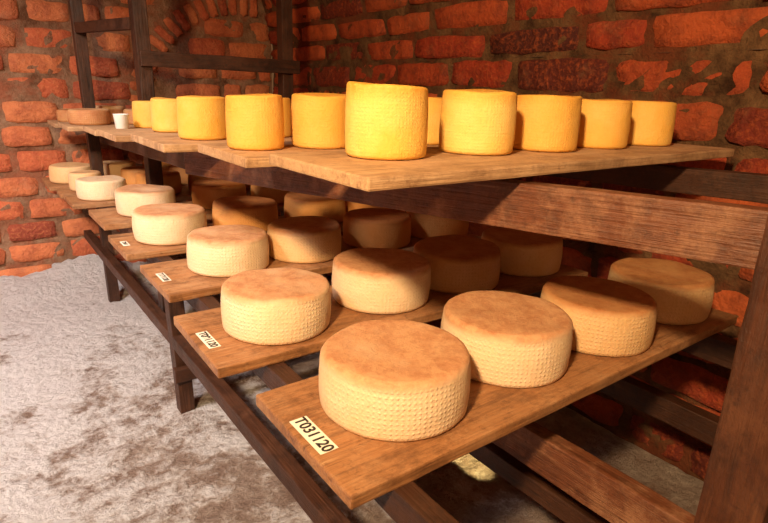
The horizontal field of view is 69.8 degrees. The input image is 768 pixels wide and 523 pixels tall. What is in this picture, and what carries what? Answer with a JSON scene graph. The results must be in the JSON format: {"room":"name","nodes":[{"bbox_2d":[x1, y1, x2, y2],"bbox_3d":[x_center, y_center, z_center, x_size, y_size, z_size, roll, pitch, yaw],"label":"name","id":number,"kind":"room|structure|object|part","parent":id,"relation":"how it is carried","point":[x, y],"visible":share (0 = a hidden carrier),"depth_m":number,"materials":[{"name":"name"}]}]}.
{"room":"cheese aging cellar","nodes":[
{"label":"cheese aging cellar","id":0,"kind":"room"},
{"bbox_2d":[0,0,271,276],"bbox_3d":[-2.320,-1.076,2.422,3.950,2.702,0.051,-10,21,-35],"label":"wall","id":1,"kind":"structure","parent":0,"point":[39,229],"depth_m":3.02,"materials":[{"name":"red brick"}]},
{"bbox_2d":[0,254,703,522],"bbox_3d":[-0.681,0.884,0.623,4.110,0.174,5.860,-10,21,-35],"label":"floor","id":2,"kind":"structure","parent":0,"point":[93,429],"depth_m":1.82,"materials":[{"name":"concrete"}]},
{"bbox_2d":[67,0,767,522],"bbox_3d":[-0.253,-0.466,1.969,1.198,1.962,3.352,-10,21,-35],"label":"shelf rack","id":3,"kind":"object","parent":2,"relation":"on","point":[573,484],"visible":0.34,"depth_m":1.08,"materials":[{"name":"brown wood"}]},
{"bbox_2d":[47,120,59,127],"bbox_3d":[-1.213,-0.765,3.042,1.092,0.021,0.282,-10,21,-35],"label":"shelf board","id":4,"kind":"object","parent":3,"relation":"on","point":[54,123],"visible":0.11,"depth_m":2.71,"materials":[{"name":"brown wood"}]},
{"bbox_2d":[56,108,69,121],"bbox_3d":[-1.579,-0.736,2.769,0.122,0.062,0.122,-10,21,-35],"label":"cheese wheel","id":5,"kind":"object","parent":4,"relation":"on","point":[61,114],"visible":0.47,"depth_m":2.72,"materials":[{"name":"orange food"}]},
{"bbox_2d":[95,105,124,121],"bbox_3d":[-1.433,-0.773,2.869,0.153,0.082,0.153,-10,21,-35],"label":"cheese wheel","id":6,"kind":"object","parent":4,"relation":"on","point":[113,109],"visible":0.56,"depth_m":2.82,"materials":[{"name":"orange food"}]},
{"bbox_2d":[42,177,68,190],"bbox_3d":[-1.247,-0.482,3.137,1.180,0.023,0.322,-10,21,-35],"label":"shelf board","id":7,"kind":"object","parent":3,"relation":"on","point":[51,186],"visible":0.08,"depth_m":2.72,"materials":[{"name":"brown wood"}]},
{"bbox_2d":[49,162,90,183],"bbox_3d":[-1.613,-0.459,2.837,0.202,0.087,0.202,16,22,37],"label":"cheese wheel","id":8,"kind":"object","parent":7,"relation":"on","point":[58,172],"visible":0.76,"depth_m":2.75,"materials":[{"name":"food"}]},
{"bbox_2d":[103,161,135,176],"bbox_3d":[-1.441,-0.495,2.970,0.193,0.088,0.192,-13,23,-40],"label":"cheese wheel","id":9,"kind":"object","parent":7,"relation":"on","point":[110,167],"visible":0.55,"depth_m":2.89,"materials":[{"name":"beige food"}]},
{"bbox_2d":[143,161,170,170],"bbox_3d":[-1.255,-0.529,3.102,0.193,0.086,0.193,4,17,8],"label":"cheese wheel","id":10,"kind":"object","parent":7,"relation":"on","point":[165,166],"visible":0.07,"depth_m":3.02,"materials":[{"name":"beige food"}]},
{"bbox_3d":[-1.423,-0.721,2.659,0.053,1.961,0.058,-11,22,-35],"label":"post","id":11,"kind":"part","parent":3,"relation":"part of","materials":[{"name":"brown wood"}]},
{"bbox_2d":[58,122,132,130],"bbox_3d":[-0.971,-0.673,2.724,1.090,0.021,0.302,-10,21,-35],"label":"shelf board","id":12,"kind":"object","parent":3,"relation":"on","point":[66,126],"visible":0.2,"depth_m":2.36,"materials":[{"name":"brown wood"}]},
{"bbox_2d":[67,108,110,124],"bbox_3d":[-1.314,-0.648,2.454,0.173,0.067,0.173,-10,21,-35],"label":"cheese wheel","id":13,"kind":"object","parent":12,"relation":"on","point":[77,116],"visible":1,"depth_m":2.39,"materials":[{"name":"orange food"}]},
{"bbox_2d":[123,109,132,123],"bbox_3d":[-1.126,-0.685,2.599,0.193,0.066,0.193,-10,21,-35],"label":"cheese wheel","id":14,"kind":"object","parent":12,"relation":"on","point":[125,111],"visible":0.16,"depth_m":2.52,"materials":[{"name":"orange food"}]},
{"bbox_3d":[-1.213,-1.020,2.381,0.479,0.046,0.036,15,21,35],"label":"rail","id":15,"kind":"part","parent":3,"relation":"part of","materials":[{"name":"brown wood"}]},
{"bbox_2d":[82,125,135,135],"bbox_3d":[-0.687,-0.572,2.376,1.060,0.021,0.261,-10,21,-35],"label":"shelf board","id":16,"kind":"object","parent":3,"relation":"on","point":[92,130],"visible":0.13,"depth_m":2.10,"materials":[{"name":"brown wood"}]},
{"bbox_2d":[113,114,128,128],"bbox_3d":[-0.987,-0.527,2.068,0.056,0.054,0.056,-10,21,-35],"label":"plastic cup","id":17,"kind":"object","parent":16,"relation":"on","point":[121,121],"visible":0.97,"depth_m":2.05,"materials":[{"name":"white plastic"}]},
{"bbox_2d":[132,101,151,127],"bbox_3d":[-0.925,-0.583,2.175,0.130,0.102,0.131,-14,24,-42],"label":"cheese wheel","id":18,"kind":"object","parent":16,"relation":"on","point":[141,110],"visible":0.6,"depth_m":2.12,"materials":[{"name":"yellow food"}]},
{"bbox_2d":[56,185,187,198],"bbox_3d":[-1.055,-0.403,2.904,1.161,0.023,0.146,-10,21,-35],"label":"shelf board","id":19,"kind":"object","parent":3,"relation":"on","point":[60,192],"visible":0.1,"depth_m":2.57,"materials":[{"name":"brown wood"}]},
{"bbox_2d":[68,170,100,190],"bbox_3d":[-1.425,-0.388,2.626,0.143,0.088,0.142,-7,20,-28],"label":"cheese wheel","id":20,"kind":"object","parent":19,"relation":"on","point":[72,176],"visible":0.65,"depth_m":2.57,"materials":[{"name":"beige food"}]},
{"bbox_2d":[120,166,144,184],"bbox_3d":[-1.240,-0.424,2.756,0.144,0.092,0.143,-7,20,-28],"label":"cheese wheel","id":21,"kind":"object","parent":19,"relation":"on","point":[129,173],"visible":0.56,"depth_m":2.69,"materials":[{"name":"food"}]},
{"bbox_2d":[169,165,187,184],"bbox_3d":[-1.054,-0.459,2.889,0.142,0.092,0.142,0,17,-7],"label":"cheese wheel","id":22,"kind":"object","parent":19,"relation":"on","point":[184,177],"visible":0.27,"depth_m":2.83,"materials":[{"name":"beige food"}]},
{"bbox_2d":[97,128,164,141],"bbox_3d":[-0.472,-0.489,2.086,1.070,0.021,0.282,-11,21,-35],"label":"shelf board","id":23,"kind":"object","parent":3,"relation":"on","point":[116,135],"visible":0.14,"depth_m":1.79,"materials":[{"name":"brown wood"}]},
{"bbox_2d":[150,97,177,132],"bbox_3d":[-0.720,-0.498,1.865,0.131,0.110,0.131,3,17,4],"label":"cheese wheel","id":24,"kind":"object","parent":23,"relation":"on","point":[163,110],"visible":0.66,"depth_m":1.81,"materials":[{"name":"yellow food"}]},
{"bbox_3d":[-1.071,-0.502,2.305,0.038,0.072,1.852,-10,19,-34],"label":"rail","id":25,"kind":"part","parent":3,"relation":"part of","materials":[{"name":"brown wood"}]},
{"bbox_3d":[-1.005,-0.610,2.346,0.057,1.962,0.078,-11,21,-35],"label":"post","id":26,"kind":"part","parent":3,"relation":"part of","materials":[{"name":"brown wood"}]},
{"bbox_2d":[64,186,250,208],"bbox_3d":[-0.922,-0.347,2.740,1.150,0.023,0.262,-10,21,-35],"label":"shelf board","id":27,"kind":"object","parent":3,"relation":"on","point":[72,200],"visible":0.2,"depth_m":2.40,"materials":[{"name":"brown wood"}]},
{"bbox_2d":[75,175,126,200],"bbox_3d":[-1.266,-0.332,2.467,0.207,0.086,0.210,-4,18,-19],"label":"cheese wheel","id":28,"kind":"object","parent":27,"relation":"on","point":[91,188],"visible":0.92,"depth_m":2.39,"materials":[{"name":"beige food"}]},
{"bbox_2d":[135,170,181,193],"bbox_3d":[-1.075,-0.381,2.624,0.201,0.099,0.203,15,21,35],"label":"cheese wheel","id":29,"kind":"object","parent":27,"relation":"on","point":[172,179],"visible":0.45,"depth_m":2.57,"materials":[{"name":"food"}]},
{"bbox_2d":[188,174,213,189],"bbox_3d":[-0.876,-0.410,2.754,0.203,0.092,0.202,-10,21,-33],"label":"cheese wheel","id":30,"kind":"object","parent":27,"relation":"on","point":[191,178],"visible":0.16,"depth_m":2.67,"materials":[{"name":"beige food"}]},
{"bbox_3d":[-0.710,0.274,1.898,0.052,0.561,0.057,-12,22,-34],"label":"leg","id":31,"kind":"part","parent":3,"relation":"part of","materials":[{"name":"brown wood"}]},
{"bbox_2d":[88,201,283,230],"bbox_3d":[-0.664,-0.245,2.438,1.111,0.023,0.302,-11,21,-35],"label":"shelf board","id":32,"kind":"object","parent":3,"relation":"on","point":[106,218],"visible":0.16,"depth_m":2.12,"materials":[{"name":"brown wood"}]},
{"bbox_2d":[115,184,175,216],"bbox_3d":[-0.957,-0.248,2.210,0.225,0.099,0.224,14,21,34],"label":"cheese wheel","id":33,"kind":"object","parent":32,"relation":"on","point":[128,198],"visible":0.77,"depth_m":2.13,"materials":[{"name":"beige food"}]},
{"bbox_2d":[191,179,246,208],"bbox_3d":[-0.717,-0.297,2.393,0.231,0.099,0.231,12,20,30],"label":"cheese wheel","id":34,"kind":"object","parent":32,"relation":"on","point":[204,192],"visible":0.77,"depth_m":2.30,"materials":[{"name":"food"}]},
{"bbox_2d":[251,185,289,203],"bbox_3d":[-0.502,-0.339,2.544,0.224,0.104,0.224,-1,18,-11],"label":"cheese wheel","id":35,"kind":"object","parent":32,"relation":"on","point":[277,195],"visible":0.2,"depth_m":2.45,"materials":[{"name":"beige food"}]},
{"bbox_2d":[131,133,291,152],"bbox_3d":[-0.195,-0.395,1.762,1.081,0.021,0.332,-10,21,-35],"label":"shelf board","id":36,"kind":"object","parent":3,"relation":"on","point":[163,142],"visible":0.16,"depth_m":1.42,"materials":[{"name":"brown wood"}]},
{"bbox_2d":[176,95,226,139],"bbox_3d":[-0.490,-0.390,1.490,0.132,0.111,0.134,-9,21,-32],"label":"cheese wheel","id":37,"kind":"object","parent":36,"relation":"on","point":[198,117],"visible":0.92,"depth_m":1.44,"materials":[{"name":"yellow food"}]},
{"bbox_2d":[283,98,290,136],"bbox_3d":[-0.342,-0.429,1.630,0.137,0.112,0.136,11,19,26],"label":"cheese wheel","id":38,"kind":"object","parent":36,"relation":"on","point":[286,101],"visible":0.13,"depth_m":1.60,"materials":[{"name":"yellow food"}]},
{"bbox_2d":[108,216,342,260],"bbox_3d":[-0.408,-0.129,2.093,1.126,0.023,0.272,-10,21,-35],"label":"shelf board","id":39,"kind":"object","parent":3,"relation":"on","point":[136,250],"visible":0.14,"depth_m":1.75,"materials":[{"name":"brown wood"}]},
{"bbox_2d":[120,241,129,245],"bbox_3d":[-0.838,-0.059,1.778,0.020,0.001,0.060,-10,21,-35],"label":"label","id":40,"kind":"object","parent":39,"relation":"attached to","point":[124,243],"depth_m":1.78,"materials":[{"name":"white paper"}]},
{"bbox_2d":[132,203,206,245],"bbox_3d":[-0.721,-0.131,1.857,0.236,0.101,0.234,2,17,1],"label":"cheese wheel","id":41,"kind":"object","parent":39,"relation":"on","point":[166,224],"visible":0.92,"depth_m":1.77,"materials":[{"name":"beige food"}]},
{"bbox_2d":[212,196,277,231],"bbox_3d":[-0.511,-0.177,2.030,0.237,0.100,0.238,13,20,31],"label":"cheese wheel","id":42,"kind":"object","parent":39,"relation":"on","point":[255,211],"visible":0.91,"depth_m":1.94,"materials":[{"name":"food"}]},
{"bbox_2d":[284,192,345,222],"bbox_3d":[-0.274,-0.217,2.185,0.243,0.100,0.243,-2,18,-11],"label":"cheese wheel","id":43,"kind":"object","parent":39,"relation":"on","point":[295,204],"visible":0.62,"depth_m":2.09,"materials":[{"name":"food"}]},
{"bbox_2d":[345,201,395,212],"bbox_3d":[-0.060,-0.254,2.325,0.240,0.101,0.240,3,17,3],"label":"cheese wheel","id":44,"kind":"object","parent":39,"relation":"on","point":[349,206],"visible":0.09,"depth_m":2.23,"materials":[{"name":"food"}]},
{"bbox_3d":[-0.774,-0.027,1.845,0.038,0.052,3.151,-10,21,-34],"label":"rail","id":45,"kind":"part","parent":3,"relation":"part of","materials":[{"name":"brown wood"}]},
{"bbox_3d":[-0.482,-0.706,2.717,0.058,1.961,0.064,-10,21,-35],"label":"post","id":46,"kind":"part","parent":3,"relation":"part of","materials":[{"name":"brown wood"}]},
{"bbox_2d":[140,233,480,302],"bbox_3d":[-0.165,-0.028,1.795,1.126,0.023,0.287,-11,21,-35],"label":"shelf board","id":47,"kind":"object","parent":3,"relation":"on","point":[185,284],"visible":0.23,"depth_m":1.50,"materials":[{"name":"brown wood"}]},
{"bbox_2d":[156,272,170,281],"bbox_3d":[-0.595,0.042,1.483,0.022,0.001,0.075,-10,21,-35],"label":"label","id":48,"kind":"object","parent":47,"relation":"attached to","point":[162,276],"depth_m":1.48,"materials":[{"name":"white paper"}]},
{"bbox_2d":[187,225,268,276],"bbox_3d":[-0.447,-0.037,1.584,0.230,0.100,0.230,4,17,7],"label":"cheese wheel","id":49,"kind":"object","parent":47,"relation":"on","point":[219,250],"visible":0.98,"depth_m":1.50,"materials":[{"name":"beige food"}]},
{"bbox_2d":[267,216,340,262],"bbox_3d":[-0.249,-0.074,1.725,0.230,0.101,0.230,10,19,24],"label":"cheese wheel","id":50,"kind":"object","parent":47,"relation":"on","point":[300,239],"visible":0.98,"depth_m":1.64,"materials":[{"name":"beige food"}]},
{"bbox_2d":[343,208,410,248],"bbox_3d":[-0.023,-0.117,1.891,0.234,0.100,0.236,-7,19,-27],"label":"cheese wheel","id":51,"kind":"object","parent":47,"relation":"on","point":[363,227],"visible":0.98,"depth_m":1.80,"materials":[{"name":"beige food"}]},
{"bbox_2d":[406,211,468,238],"bbox_3d":[0.196,-0.154,2.034,0.234,0.101,0.234,6,18,14],"label":"cheese wheel","id":52,"kind":"object","parent":47,"relation":"on","point":[423,226],"visible":0.38,"depth_m":1.94,"materials":[{"name":"beige food"}]},
{"bbox_2d":[198,141,438,167],"bbox_3d":[0.094,-0.293,1.408,1.051,0.021,0.277,-10,21,-34],"label":"shelf board","id":53,"kind":"object","parent":3,"relation":"on","point":[244,158],"visible":0.12,"depth_m":1.10,"materials":[{"name":"brown wood"}]},
{"bbox_2d":[225,94,283,150],"bbox_3d":[-0.267,-0.291,1.140,0.118,0.110,0.118,0,17,-6],"label":"cheese wheel","id":54,"kind":"object","parent":53,"relation":"on","point":[254,122],"visible":1,"depth_m":1.09,"materials":[{"name":"food"}]},
{"bbox_2d":[291,93,345,148],"bbox_3d":[-0.139,-0.313,1.219,0.133,0.115,0.132,12,20,30],"label":"cheese wheel","id":55,"kind":"object","parent":53,"relation":"on","point":[317,119],"visible":0.84,"depth_m":1.17,"materials":[{"name":"yellow food"}]},
{"bbox_2d":[427,97,441,144],"bbox_3d":[0.099,-0.359,1.393,0.130,0.114,0.131,-4,18,-18],"label":"cheese wheel","id":56,"kind":"object","parent":53,"relation":"on","point":[434,103],"visible":0.16,"depth_m":1.34,"materials":[{"name":"food"}]},
{"bbox_2d":[174,264,587,377],"bbox_3d":[0.070,0.088,1.450,1.136,0.023,0.292,-10,21,-34],"label":"shelf board","id":57,"kind":"object","parent":3,"relation":"on","point":[234,356],"visible":0.23,"depth_m":1.20,"materials":[{"name":"brown wood"}]},
{"bbox_2d":[195,331,220,348],"bbox_3d":[-0.361,0.160,1.128,0.024,0.001,0.085,-10,21,-35],"label":"label","id":58,"kind":"object","parent":57,"relation":"attached to","point":[206,338],"depth_m":1.12,"materials":[{"name":"white paper"}]},
{"bbox_2d":[221,267,330,344],"bbox_3d":[-0.234,0.089,1.202,0.235,0.100,0.236,16,22,38],"label":"cheese wheel","id":59,"kind":"object","parent":57,"relation":"on","point":[272,306],"visible":1,"depth_m":1.12,"materials":[{"name":"beige food"}]},
{"bbox_2d":[332,248,430,313],"bbox_3d":[-0.007,0.041,1.381,0.249,0.103,0.249,11,19,27],"label":"cheese wheel","id":60,"kind":"object","parent":57,"relation":"on","point":[366,280],"visible":1,"depth_m":1.29,"materials":[{"name":"beige food"}]},
{"bbox_2d":[413,235,499,293],"bbox_3d":[0.199,0.002,1.527,0.243,0.105,0.245,-1,17,-9],"label":"cheese wheel","id":61,"kind":"object","parent":57,"relation":"on","point":[460,264],"visible":0.87,"depth_m":1.43,"materials":[{"name":"beige food"}]},
{"bbox_2d":[481,226,562,276],"bbox_3d":[0.418,-0.037,1.683,0.245,0.101,0.244,5,17,8],"label":"cheese wheel","id":62,"kind":"object","parent":57,"relation":"on","point":[522,253],"visible":0.75,"depth_m":1.58,"materials":[{"name":"beige food"}]},
{"bbox_3d":[-0.015,-0.161,1.159,1.410,0.083,0.039,14,21,37],"label":"rail","id":63,"kind":"part","parent":3,"relation":"part of","materials":[{"name":"brown wood"}]},
{"bbox_2d":[256,308,737,509],"bbox_3d":[0.327,0.190,1.149,1.135,0.023,0.302,-10,21,-35],"label":"shelf board","id":64,"kind":"object","parent":3,"relation":"on","point":[361,470],"visible":0.52,"depth_m":0.89,"materials":[{"name":"brown wood"}]},
{"bbox_2d":[290,416,338,454],"bbox_3d":[-0.107,0.261,0.831,0.030,0.001,0.098,-10,21,-35],"label":"label","id":65,"kind":"object","parent":64,"relation":"attached to","point":[320,442],"depth_m":0.83,"materials":[{"name":"white paper"}]},
{"bbox_2d":[319,320,470,441],"bbox_3d":[0.018,0.186,0.917,0.250,0.101,0.251,10,19,25],"label":"cheese wheel","id":66,"kind":"object","parent":64,"relation":"on","point":[383,380],"visible":1,"depth_m":0.83,"materials":[{"name":"beige food"}]},
{"bbox_2d":[441,290,572,387],"bbox_3d":[0.237,0.142,1.080,0.251,0.103,0.255,2,17,-1],"label":"cheese wheel","id":67,"kind":"object","parent":64,"relation":"on","point":[511,340],"visible":0.94,"depth_m":0.99,"materials":[{"name":"beige food"}]},
{"bbox_2d":[540,275,656,356],"bbox_3d":[0.463,0.112,1.206,0.243,0.102,0.242,16,22,38],"label":"cheese wheel","id":68,"kind":"object","parent":64,"relation":"on","point":[610,318],"visible":0.83,"depth_m":1.11,"materials":[{"name":"beige food"}]},
{"bbox_2d":[608,258,714,324],"bbox_3d":[0.686,0.067,1.376,0.240,0.101,0.239,13,20,31],"label":"cheese wheel","id":69,"kind":"object","parent":64,"relation":"on","point":[683,294],"visible":0.76,"depth_m":1.29,"materials":[{"name":"food"}]},
{"bbox_2d":[269,143,734,191],"bbox_3d":[0.343,-0.227,1.175,1.136,0.021,0.302,-11,21,-36],"label":"shelf board","id":70,"kind":"object","parent":3,"relation":"on","point":[438,167],"visible":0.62,"depth_m":0.92,"materials":[{"name":"brown wood"}]},
{"bbox_2d":[345,81,427,159],"bbox_3d":[0.004,-0.245,0.953,0.144,0.123,0.144,10,19,23],"label":"cheese wheel","id":71,"kind":"object","parent":70,"relation":"on","point":[383,121],"visible":1,"depth_m":0.90,"materials":[{"name":"yellow food"}]},
{"bbox_2d":[439,89,516,155],"bbox_3d":[0.183,-0.275,1.074,0.147,0.120,0.146,-4,18,-20],"label":"cheese wheel","id":72,"kind":"object","parent":70,"relation":"on","point":[482,122],"visible":1,"depth_m":1.02,"materials":[{"name":"yellow food"}]},
{"bbox_2d":[513,95,581,151],"bbox_3d":[0.346,-0.298,1.179,0.143,0.113,0.144,8,18,20],"label":"cheese wheel","id":73,"kind":"object","parent":70,"relation":"on","point":[544,123],"visible":0.89,"depth_m":1.12,"materials":[{"name":"yellow food"}]},
{"bbox_2d":[577,98,632,148],"bbox_3d":[0.505,-0.326,1.293,0.139,0.109,0.139,-3,18,-16],"label":"cheese wheel","id":74,"kind":"object","parent":70,"relation":"on","point":[604,123],"visible":0.72,"depth_m":1.24,"materials":[{"name":"yellow food"}]},
{"bbox_2d":[627,101,676,145],"bbox_3d":[0.670,-0.356,1.410,0.137,0.108,0.136,-7,19,-26],"label":"cheese wheel","id":75,"kind":"object","parent":70,"relation":"on","point":[652,122],"visible":0.72,"depth_m":1.35,"materials":[{"name":"food"}]},
{"bbox_3d":[-0.320,0.113,1.919,0.038,0.087,2.746,-11,21,-36],"label":"rail","id":76,"kind":"part","parent":3,"relation":"part of","materials":[{"name":"brown wood"}]},
{"bbox_3d":[-0.015,-0.144,2.326,0.043,0.062,3.250,-10,21,-35],"label":"rail","id":77,"kind":"part","parent":3,"relation":"part of","materials":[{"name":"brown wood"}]},
{"bbox_3d":[0.011,-0.459,2.208,0.043,0.062,3.204,-11,20,-36],"label":"rail","id":78,"kind":"part","parent":3,"relation":"part of","materials":[{"name":"brown wood"}]},
{"bbox_3d":[0.527,0.058,0.707,0.082,1.760,0.083,-11,21,-35],"label":"post","id":79,"kind":"part","parent":3,"relation":"part of","materials":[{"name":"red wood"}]},
{"bbox_2d":[261,0,767,64],"bbox_3d":[-0.617,-0.949,0.054,3.998,1.476,5.701,-10,21,-35],"label":"ceiling","id":80,"kind":"structure","parent":0,"point":[324,31],"depth_m":2.01,"materials":[{"name":"red brick"}]},
{"bbox_2d":[273,49,767,481],"bbox_3d":[0.933,0.056,1.589,0.043,1.257,5.700,-10,21,-35],"label":"wall","id":81,"kind":"structure","parent":0,"point":[720,97],"depth_m":1.70,"materials":[{"name":"red brick"}]}
]}

